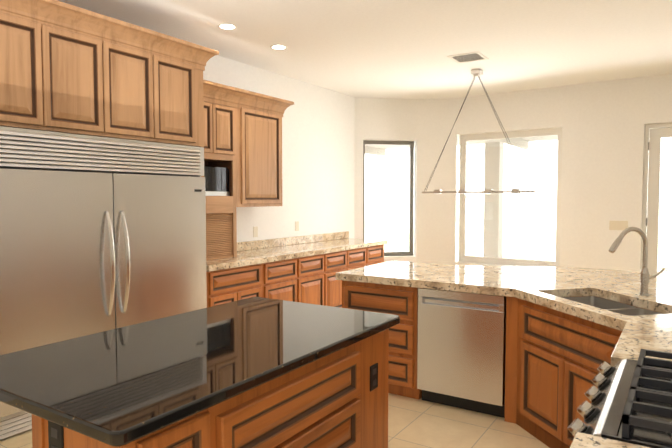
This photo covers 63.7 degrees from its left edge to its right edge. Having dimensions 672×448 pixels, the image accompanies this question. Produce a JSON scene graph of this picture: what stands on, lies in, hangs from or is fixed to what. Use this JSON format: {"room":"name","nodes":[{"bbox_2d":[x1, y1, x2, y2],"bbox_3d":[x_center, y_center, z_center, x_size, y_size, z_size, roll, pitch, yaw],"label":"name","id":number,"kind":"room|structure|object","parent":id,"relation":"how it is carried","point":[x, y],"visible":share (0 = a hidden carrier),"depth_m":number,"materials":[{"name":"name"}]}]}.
{"room":"kitchen","nodes":[
{"label":"kitchen","id":0,"kind":"room"},
{"bbox_2d":[0,393,548,447],"bbox_3d":[1.088,1.442,2.352,8.700,0.100,12.000,2,3,33],"label":"floor","id":1,"kind":"structure","parent":0,"point":[415,423],"depth_m":3.50,"materials":[{"name":"tile"}]},
{"bbox_2d":[0,126,206,439],"bbox_3d":[-1.868,0.338,4.101,0.774,1.935,1.792,2,3,33],"label":"refrigerator","id":2,"kind":"object","parent":1,"relation":"on","point":[98,234],"visible":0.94,"depth_m":3.77,"materials":[{"name":"grey metal"}]},
{"bbox_2d":[32,329,388,447],"bbox_3d":[-0.452,0.959,2.307,0.770,0.868,1.558,2,3,33],"label":"kitchen island","id":3,"kind":"object","parent":1,"relation":"on","point":[341,400],"depth_m":2.11,"materials":[{"name":"brown wood"}]},
{"bbox_2d":[0,297,399,447],"bbox_3d":[-0.521,0.502,2.316,0.980,0.040,1.640,2,3,33],"label":"island countertop","id":4,"kind":"structure","parent":3,"relation":"on","point":[123,386],"depth_m":1.95,"materials":[{"name":"black stone"}]},
{"bbox_2d":[206,231,387,307],"bbox_3d":[-0.472,0.690,6.386,0.677,1.010,3.438,2,3,33],"label":"base cabinet","id":5,"kind":"object","parent":1,"relation":"on","point":[304,269],"depth_m":5.99,"materials":[{"name":"brown wood"}]},
{"bbox_2d":[206,208,234,260],"bbox_3d":[-1.350,0.033,5.265,0.372,0.608,0.618,2,3,33],"label":"appliance garage","id":6,"kind":"object","parent":5,"relation":"on","point":[220,222],"depth_m":5.26,"materials":[{"name":"brown wood"}]},
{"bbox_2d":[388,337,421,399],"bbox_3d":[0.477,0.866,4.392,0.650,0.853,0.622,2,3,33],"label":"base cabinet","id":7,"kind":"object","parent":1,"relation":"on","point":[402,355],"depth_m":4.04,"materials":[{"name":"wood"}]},
{"bbox_2d":[417,288,505,417],"bbox_3d":[1.016,0.884,4.033,0.620,0.851,0.595,2,3,33],"label":"dishwasher","id":8,"kind":"object","parent":1,"relation":"on","point":[461,349],"visible":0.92,"depth_m":3.77,"materials":[{"name":"grey metal"}]},
{"bbox_2d":[504,357,598,447],"bbox_3d":[1.329,0.928,3.117,0.741,0.853,0.700,2,3,33],"label":"base cabinet","id":9,"kind":"object","parent":1,"relation":"on","point":[543,398],"depth_m":3.27,"materials":[{"name":"wood"}]},
{"bbox_2d":[336,261,671,368],"bbox_3d":[1.182,0.450,3.554,2.790,0.055,2.735,2,3,33],"label":"countertop","id":10,"kind":"structure","parent":9,"relation":"on","point":[586,318],"depth_m":3.56,"materials":[{"name":"beige stone"}]},
{"bbox_2d":[564,296,662,315],"bbox_3d":[1.587,0.604,3.160,0.855,0.210,0.840,2,3,33],"label":"sink basin","id":11,"kind":"object","parent":10,"relation":"in","point":[619,306],"depth_m":3.33,"materials":[{"name":"silver metal"}]},
{"bbox_2d":[608,227,664,295],"bbox_3d":[1.818,0.226,3.270,0.287,0.418,0.281,2,3,33],"label":"faucet","id":12,"kind":"object","parent":10,"relation":"on","point":[645,277],"visible":1,"depth_m":3.28,"materials":[{"name":"silver metal"}]},
{"bbox_2d":[568,432,649,447],"bbox_3d":[0.756,0.576,0.956,0.700,0.055,0.565,2,3,33],"label":"countertop","id":13,"kind":"structure","parent":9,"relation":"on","point":[581,440],"depth_m":1.32,"materials":[{"name":"beige stone"}]},
{"bbox_2d":[567,349,671,447],"bbox_3d":[1.098,0.949,1.548,0.742,0.962,0.754,2,3,33],"label":"range","id":14,"kind":"object","parent":1,"relation":"on","point":[630,400],"visible":0.85,"depth_m":1.53,"materials":[{"name":"silver metal"}]},
{"bbox_2d":[58,0,671,98],"bbox_3d":[1.088,-1.655,2.201,8.700,0.100,12.000,2,3,33],"label":"ceiling","id":15,"kind":"structure","parent":0,"point":[401,49],"depth_m":5.09,"materials":[{"name":"paint"}]},
{"bbox_2d":[218,23,236,29],"bbox_3d":[-0.949,-1.724,4.731,0.170,0.005,0.170,2,3,33],"label":"recessed light","id":16,"kind":"object","parent":15,"relation":"in","point":[226,26],"visible":0.96,"depth_m":4.72,"materials":[{"name":"white plastic"}]},
{"bbox_2d":[270,45,286,49],"bbox_3d":[-0.569,-1.755,5.377,0.170,0.005,0.170,2,3,33],"label":"recessed light","id":17,"kind":"object","parent":15,"relation":"in","point":[279,47],"visible":0.96,"depth_m":5.38,"materials":[{"name":"white plastic"}]},
{"bbox_2d":[447,51,487,62],"bbox_3d":[1.407,-1.773,5.773,0.340,0.011,0.340,2,3,33],"label":"ceiling vent","id":18,"kind":"object","parent":15,"relation":"in","point":[469,57],"visible":1,"depth_m":5.77,"materials":[{"name":"white plastic"}]},
{"bbox_2d":[422,69,534,193],"bbox_3d":[1.655,-1.083,6.397,1.360,1.447,0.110,2,3,33],"label":"linear pendant light","id":19,"kind":"object","parent":15,"relation":"hanging from","point":[476,72],"visible":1,"depth_m":6.34,"materials":[{"name":"silver metal"}]},
{"bbox_2d":[203,55,671,272],"bbox_3d":[1.076,-0.101,2.165,8.320,3.000,11.519,2,3,33],"label":"wall","id":20,"kind":"structure","parent":0,"point":[327,132],"depth_m":7.21,"materials":[{"name":"paint"}]},
{"bbox_2d":[0,0,218,176],"bbox_3d":[-2.095,-0.066,3.760,0.738,2.775,2.854,2,3,33],"label":"upper cabinet","id":21,"kind":"object","parent":20,"relation":"attached to","point":[68,68],"visible":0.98,"depth_m":3.81,"materials":[{"name":"brown wood"}]},
{"bbox_2d":[203,80,293,207],"bbox_3d":[-1.075,-0.756,5.547,0.490,1.160,1.494,2,3,33],"label":"upper cabinet","id":22,"kind":"object","parent":20,"relation":"attached to","point":[243,135],"depth_m":5.48,"materials":[{"name":"brown wood"}]},
{"bbox_2d":[204,166,229,195],"bbox_3d":[-1.336,-0.411,5.234,0.294,0.278,0.558,2,3,33],"label":"microwave","id":23,"kind":"object","parent":22,"relation":"in","point":[216,181],"visible":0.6,"depth_m":5.25,"materials":[{"name":"black plastic"}]},
{"bbox_2d":[253,226,257,236],"bbox_3d":[-0.930,0.090,6.267,0.008,0.120,0.075,2,3,33],"label":"outlet","id":24,"kind":"object","parent":20,"relation":"attached to","point":[255,231],"visible":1,"depth_m":6.26,"materials":[{"name":"beige plastic"}]},
{"bbox_2d":[295,221,298,230],"bbox_3d":[-0.498,0.028,6.938,0.008,0.120,0.075,2,3,33],"label":"outlet","id":25,"kind":"object","parent":20,"relation":"attached to","point":[297,226],"visible":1,"depth_m":6.94,"materials":[{"name":"beige plastic"}]},
{"bbox_2d":[363,140,413,255],"bbox_3d":[0.794,-0.393,8.389,0.832,1.776,0.070,0,3,-9],"label":"window","id":26,"kind":"structure","parent":20,"relation":"in","point":[411,200],"depth_m":8.40,"materials":[{"name":"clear glass"}]},
{"bbox_2d":[458,128,561,266],"bbox_3d":[2.525,-0.369,7.900,1.519,1.936,0.070,2,3,36],"label":"window","id":27,"kind":"structure","parent":20,"relation":"in","point":[464,140],"depth_m":7.90,"materials":[{"name":"clear glass"}]},
{"bbox_2d":[609,221,627,229],"bbox_3d":[3.607,0.019,6.914,0.206,0.108,0.010,2,3,33],"label":"switch plate","id":28,"kind":"object","parent":20,"relation":"attached to","point":[618,225],"visible":0.94,"depth_m":6.91,"materials":[{"name":"beige plastic"}]},
{"bbox_2d":[641,123,671,276],"bbox_3d":[4.303,-0.028,6.660,0.926,2.418,0.124,2,3,33],"label":"patio door","id":29,"kind":"structure","parent":20,"relation":"in","point":[655,134],"depth_m":6.80,"materials":[{"name":"white plastic"}]},
{"label":"outside","id":30,"kind":"structure","parent":0,"visible":0},
{"bbox_2d":[365,129,671,277],"bbox_3d":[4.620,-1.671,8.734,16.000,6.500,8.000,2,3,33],"label":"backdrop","id":31,"kind":"structure","parent":30,"point":[541,142],"depth_m":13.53,"materials":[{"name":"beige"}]}
]}

